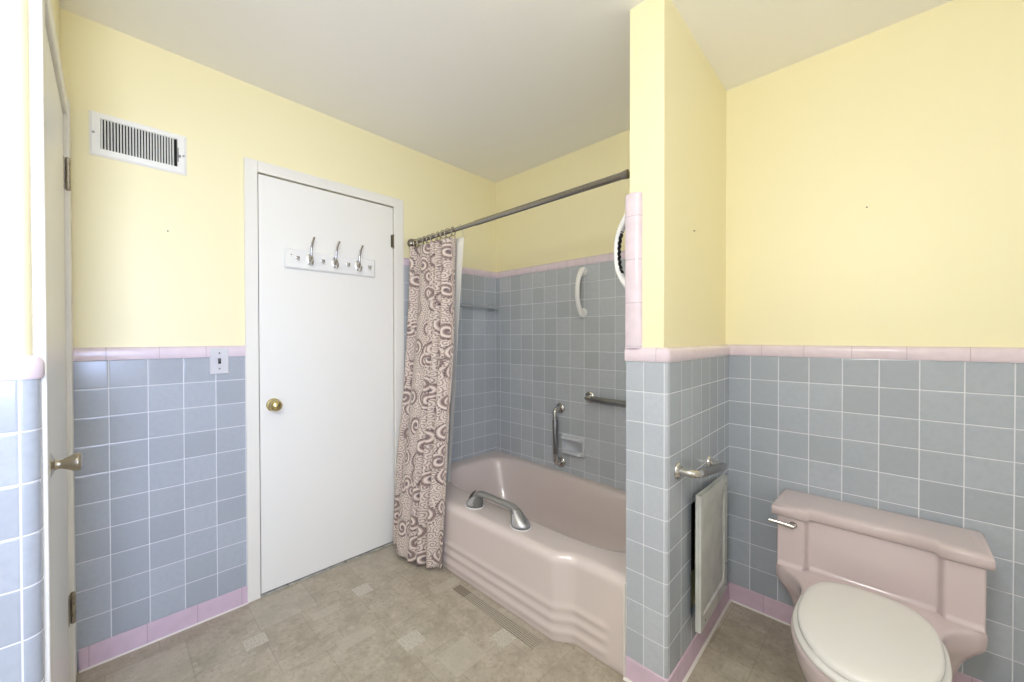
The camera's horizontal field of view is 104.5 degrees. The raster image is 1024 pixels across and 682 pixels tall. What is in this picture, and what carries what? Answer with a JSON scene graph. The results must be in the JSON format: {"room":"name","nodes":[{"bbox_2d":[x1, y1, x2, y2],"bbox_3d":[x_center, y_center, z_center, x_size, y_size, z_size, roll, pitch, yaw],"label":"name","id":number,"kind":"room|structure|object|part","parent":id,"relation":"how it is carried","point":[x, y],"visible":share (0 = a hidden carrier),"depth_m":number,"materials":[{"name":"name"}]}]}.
{"room":"bathroom","nodes":[
{"label":"bathroom","id":0,"kind":"room"},
{"bbox_2d":[0,0,59,681],"bbox_3d":[-1.886,0.013,0.609,0.965,2.570,1.578,0,1,44],"label":"wall","id":1,"kind":"structure","parent":0,"point":[22,643],"depth_m":0.82,"materials":[{"name":"beige paint"}]},
{"bbox_2d":[28,0,76,681],"bbox_3d":[-1.332,0.190,1.164,0.862,2.105,0.026,0,1,44],"label":"trim","id":2,"kind":"structure","parent":1,"relation":"attached to","point":[40,11],"depth_m":0.87,"materials":[{"name":"white paint"}]},
{"bbox_2d":[45,26,82,681],"bbox_3d":[-1.318,0.217,1.164,0.730,2.026,0.094,0,1,44],"label":"door","id":3,"kind":"structure","parent":1,"relation":"in","point":[58,174],"depth_m":1.16,"materials":[{"name":"white paint"}]},
{"bbox_3d":[-1.095,0.300,0.972,0.069,0.069,0.058,0,1,44],"label":"knob","id":4,"kind":"part","parent":3,"relation":"part of","materials":[{"name":"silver metal"}]},
{"bbox_2d":[60,8,495,671],"bbox_3d":[-1.433,0.002,1.785,0.166,2.570,3.892,0,1,44],"label":"wall","id":5,"kind":"structure","parent":0,"point":[161,517],"depth_m":1.69,"materials":[{"name":"beige paint"}]},
{"bbox_2d":[89,110,186,175],"bbox_3d":[-1.501,-0.795,1.604,0.019,0.167,0.288,0,1,44],"label":"air vent","id":6,"kind":"object","parent":5,"relation":"in","point":[110,137],"visible":1,"depth_m":1.60,"materials":[{"name":"white metal"}]},
{"bbox_2d":[79,586,248,672],"bbox_3d":[-1.435,1.196,1.679,0.023,0.083,0.540,0,1,44],"label":"baseboard","id":7,"kind":"structure","parent":5,"relation":"attached to","point":[91,656],"depth_m":1.64,"materials":[{"name":"pink tile"}]},
{"bbox_2d":[209,348,228,374],"bbox_3d":[-1.315,0.090,1.783,0.021,0.118,0.071,0,1,44],"label":"light switch","id":8,"kind":"object","parent":5,"relation":"attached to","point":[219,358],"visible":1,"depth_m":1.78,"materials":[{"name":"white plastic"}]},
{"bbox_2d":[243,157,403,602],"bbox_3d":[-0.979,0.185,2.175,0.067,2.095,0.830,0,1,44],"label":"trim","id":9,"kind":"structure","parent":5,"relation":"attached to","point":[251,167],"depth_m":1.89,"materials":[{"name":"white paint"}]},
{"bbox_2d":[257,174,393,593],"bbox_3d":[-0.952,0.208,2.149,0.100,2.022,0.712,0,1,44],"label":"door","id":10,"kind":"structure","parent":5,"relation":"in","point":[326,394],"depth_m":2.11,"materials":[{"name":"white paint"}]},
{"bbox_3d":[-1.149,0.313,1.925,0.066,0.064,0.064,0,1,44],"label":"knob","id":11,"kind":"part","parent":10,"relation":"part of","materials":[{"name":"gold metal"}]},
{"bbox_2d":[284,237,374,277],"bbox_3d":[-0.947,-0.450,2.122,0.069,0.166,0.472,0,1,44],"label":"coat rack","id":12,"kind":"object","parent":10,"relation":"attached to","point":[310,260],"visible":1,"depth_m":2.11,"materials":[{"name":"white wood"}]},
{"bbox_2d":[261,541,392,596],"bbox_3d":[-0.981,1.228,2.182,0.059,0.008,0.720,0,1,44],"label":"trim","id":13,"kind":"structure","parent":5,"relation":"attached to","point":[389,543],"depth_m":2.12,"materials":[{"name":"wood"}]},
{"bbox_2d":[460,303,497,311],"bbox_3d":[-0.315,-0.244,2.768,0.067,0.054,0.559,0,1,44],"label":"towel bar","id":14,"kind":"object","parent":5,"relation":"attached to","point":[491,308],"visible":0.56,"depth_m":2.85,"materials":[{"name":"grey metal"}]},
{"bbox_3d":[-0.138,-0.246,2.949,0.067,0.054,0.054,0,1,44],"label":"post","id":15,"kind":"part","parent":14,"relation":"part of","materials":[{"name":"grey metal"}]},
{"bbox_2d":[407,169,629,247],"bbox_3d":[-0.107,-0.605,1.973,1.490,0.062,0.062,0,1,44],"label":"curtain rod","id":16,"kind":"object","parent":5,"relation":"attached to","point":[625,174],"visible":0.85,"depth_m":1.74,"materials":[{"name":"silver metal"}]},
{"bbox_2d":[393,227,455,568],"bbox_3d":[-0.517,0.292,2.257,0.468,1.846,0.226,0,1,44],"label":"shower curtain","id":17,"kind":"object","parent":16,"relation":"hanging from","point":[421,470],"visible":0.98,"depth_m":2.20,"materials":[{"name":"fabric"}]},
{"bbox_2d":[446,224,463,481],"bbox_3d":[-0.384,0.173,2.341,0.126,1.613,0.442,-1,1,-41],"label":"liner","id":18,"kind":"object","parent":16,"relation":"hanging from","point":[459,241],"visible":0.16,"depth_m":2.26,"materials":[{"name":"white plastic"}]},
{"bbox_2d":[76,544,805,681],"bbox_3d":[-0.265,1.245,0.630,3.410,0.001,3.642,0,1,44],"label":"floor","id":19,"kind":"structure","parent":0,"point":[379,615],"depth_m":1.61,"materials":[{"name":"beige tile"}]},
{"bbox_2d":[453,585,541,648],"bbox_3d":[-0.087,1.234,1.799,0.538,0.001,0.060,0,1,44],"label":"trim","id":20,"kind":"structure","parent":19,"relation":"on","point":[528,638],"depth_m":1.76,"materials":[{"name":"tile"}]},
{"bbox_2d":[442,450,626,677],"bbox_3d":[0.130,1.034,2.216,1.482,0.392,0.802,0,1,44],"label":"bathtub","id":21,"kind":"object","parent":19,"relation":"on","point":[564,576],"visible":0.66,"depth_m":1.88,"materials":[{"name":"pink ceramic"}]},
{"bbox_2d":[465,490,530,531],"bbox_3d":[-0.079,0.824,1.976,0.437,0.093,0.091,0,1,44],"label":"grab bar","id":22,"kind":"object","parent":21,"relation":"on","point":[519,522],"visible":1,"depth_m":1.91,"materials":[{"name":"silver metal"}]},
{"bbox_2d":[465,490,483,509],"bbox_3d":[-0.194,0.826,2.089,0.114,0.086,0.091,0,1,44],"label":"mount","id":23,"kind":"object","parent":22,"relation":"on","point":[475,501],"depth_m":2.05,"materials":[{"name":"metal"}]},
{"bbox_2d":[510,507,530,531],"bbox_3d":[0.037,0.828,1.863,0.114,0.086,0.091,0,1,44],"label":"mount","id":24,"kind":"object","parent":22,"relation":"on","point":[519,522],"depth_m":1.84,"materials":[{"name":"metal"}]},
{"bbox_2d":[445,450,625,571],"bbox_3d":[0.145,1.004,2.235,1.477,0.332,0.752,0,1,44],"label":"basin","id":25,"kind":"object","parent":21,"relation":"in","point":[583,520],"depth_m":2.39,"materials":[{"name":"pink ceramic"}]},
{"bbox_2d":[769,489,995,681],"bbox_3d":[1.119,0.942,1.267,0.577,0.590,0.763,0,1,44],"label":"toilet","id":26,"kind":"object","parent":19,"relation":"on","point":[877,595],"visible":1,"depth_m":1.27,"materials":[{"name":"pink ceramic"}]},
{"bbox_3d":[1.061,0.716,1.553,0.092,0.028,0.029,0,1,40],"label":"flush lever","id":27,"kind":"part","parent":26,"relation":"part of","materials":[{"name":"silver metal"}]},
{"bbox_3d":[1.036,0.850,1.163,0.321,0.024,0.479,0,1,44],"label":"seat lid","id":28,"kind":"part","parent":26,"relation":"part of","materials":[{"name":"white plastic"}]},
{"bbox_3d":[1.030,0.874,1.158,0.344,0.018,0.485,0,1,44],"label":"seat","id":29,"kind":"part","parent":26,"relation":"part of","materials":[{"name":"white plastic"}]},
{"bbox_3d":[1.318,0.793,1.463,0.539,0.208,0.202,0,1,44],"label":"tank","id":30,"kind":"part","parent":26,"relation":"part of","materials":[{"name":"pink ceramic"}]},
{"bbox_3d":[1.126,1.060,1.268,0.543,0.353,0.741,0,1,44],"label":"bowl","id":31,"kind":"part","parent":26,"relation":"part of","materials":[{"name":"pink ceramic"}]},
{"bbox_3d":[1.313,0.667,1.457,0.569,0.044,0.217,0,1,44],"label":"tank lid","id":32,"kind":"part","parent":26,"relation":"part of","materials":[{"name":"pink ceramic"}]},
{"bbox_2d":[59,0,952,182],"bbox_3d":[-0.219,-1.267,0.583,3.650,0.176,3.892,0,1,44],"label":"ceiling","id":33,"kind":"structure","parent":0,"point":[495,91],"depth_m":1.65,"materials":[{"name":"white paint"}]},
{"bbox_2d":[625,0,729,678],"bbox_3d":[0.735,-0.016,1.663,0.165,2.540,0.773,0,1,44],"label":"wall partition","id":34,"kind":"structure","parent":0,"point":[677,353],"depth_m":1.42,"materials":[{"name":"beige paint"}]},
{"bbox_2d":[614,214,624,287],"bbox_3d":[0.427,-0.339,1.512,0.080,0.314,0.055,0,1,44],"label":"grab bar","id":35,"kind":"object","parent":34,"relation":"attached to","point":[619,234],"visible":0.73,"depth_m":1.52,"materials":[{"name":"white plastic"}]},
{"bbox_2d":[623,582,730,681],"bbox_3d":[0.733,1.192,1.659,0.173,0.083,0.760,0,1,44],"label":"baseboard","id":36,"kind":"structure","parent":34,"relation":"attached to","point":[635,672],"depth_m":1.48,"materials":[{"name":"pink tile"}]},
{"bbox_2d":[674,455,726,478],"bbox_3d":[0.738,0.486,1.514,0.079,0.114,0.417,0,1,43],"label":"grab bar","id":37,"kind":"object","parent":34,"relation":"attached to","point":[713,466],"visible":1,"depth_m":1.40,"materials":[{"name":"silver metal"}]},
{"bbox_2d":[695,474,726,633],"bbox_3d":[0.825,0.840,1.625,0.022,0.544,0.429,0,1,40],"label":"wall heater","id":38,"kind":"object","parent":34,"relation":"attached to","point":[711,502],"visible":1,"depth_m":1.58,"materials":[{"name":"grey paint"}]},
{"bbox_2d":[496,0,1023,681],"bbox_3d":[1.015,-0.005,2.002,3.360,2.570,0.156,0,1,44],"label":"wall","id":39,"kind":"structure","parent":0,"point":[876,357],"depth_m":1.59,"materials":[{"name":"beige paint"}]},
{"bbox_2d":[552,403,565,466],"bbox_3d":[0.293,0.614,2.564,0.077,0.421,0.076,0,1,44],"label":"grab bar","id":40,"kind":"object","parent":39,"relation":"attached to","point":[560,461],"visible":1,"depth_m":2.54,"materials":[{"name":"silver metal"}]},
{"bbox_2d":[561,433,585,457],"bbox_3d":[0.376,0.662,2.501,0.176,0.130,0.051,0,1,44],"label":"soap dish","id":41,"kind":"object","parent":39,"relation":"attached to","point":[573,445],"visible":1,"depth_m":2.49,"materials":[{"name":"grey ceramic"}]},
{"bbox_2d":[562,448,581,456],"bbox_3d":[0.373,0.707,2.498,0.152,0.028,0.034,0,1,44],"label":"tray","id":42,"kind":"object","parent":41,"relation":"on","point":[577,452],"depth_m":2.49,"materials":[{"name":"grey ceramic"}]},
{"bbox_2d":[575,267,586,317],"bbox_3d":[0.417,-0.299,2.430,0.055,0.314,0.080,0,1,44],"label":"grab bar","id":43,"kind":"object","parent":39,"relation":"attached to","point":[582,272],"visible":1,"depth_m":2.41,"materials":[{"name":"white plastic"}]},
{"bbox_2d":[584,391,625,406],"bbox_3d":[0.628,0.349,2.233,0.562,0.078,0.076,0,1,44],"label":"grab bar","id":44,"kind":"object","parent":39,"relation":"attached to","point":[589,396],"visible":0.48,"depth_m":2.29,"materials":[{"name":"silver metal"}]},
{"bbox_2d":[729,582,983,681],"bbox_3d":[1.534,1.193,1.404,1.470,0.083,0.023,0,1,44],"label":"baseboard","id":45,"kind":"structure","parent":39,"relation":"attached to","point":[779,611],"depth_m":1.78,"materials":[{"name":"pink tile"}]}
]}

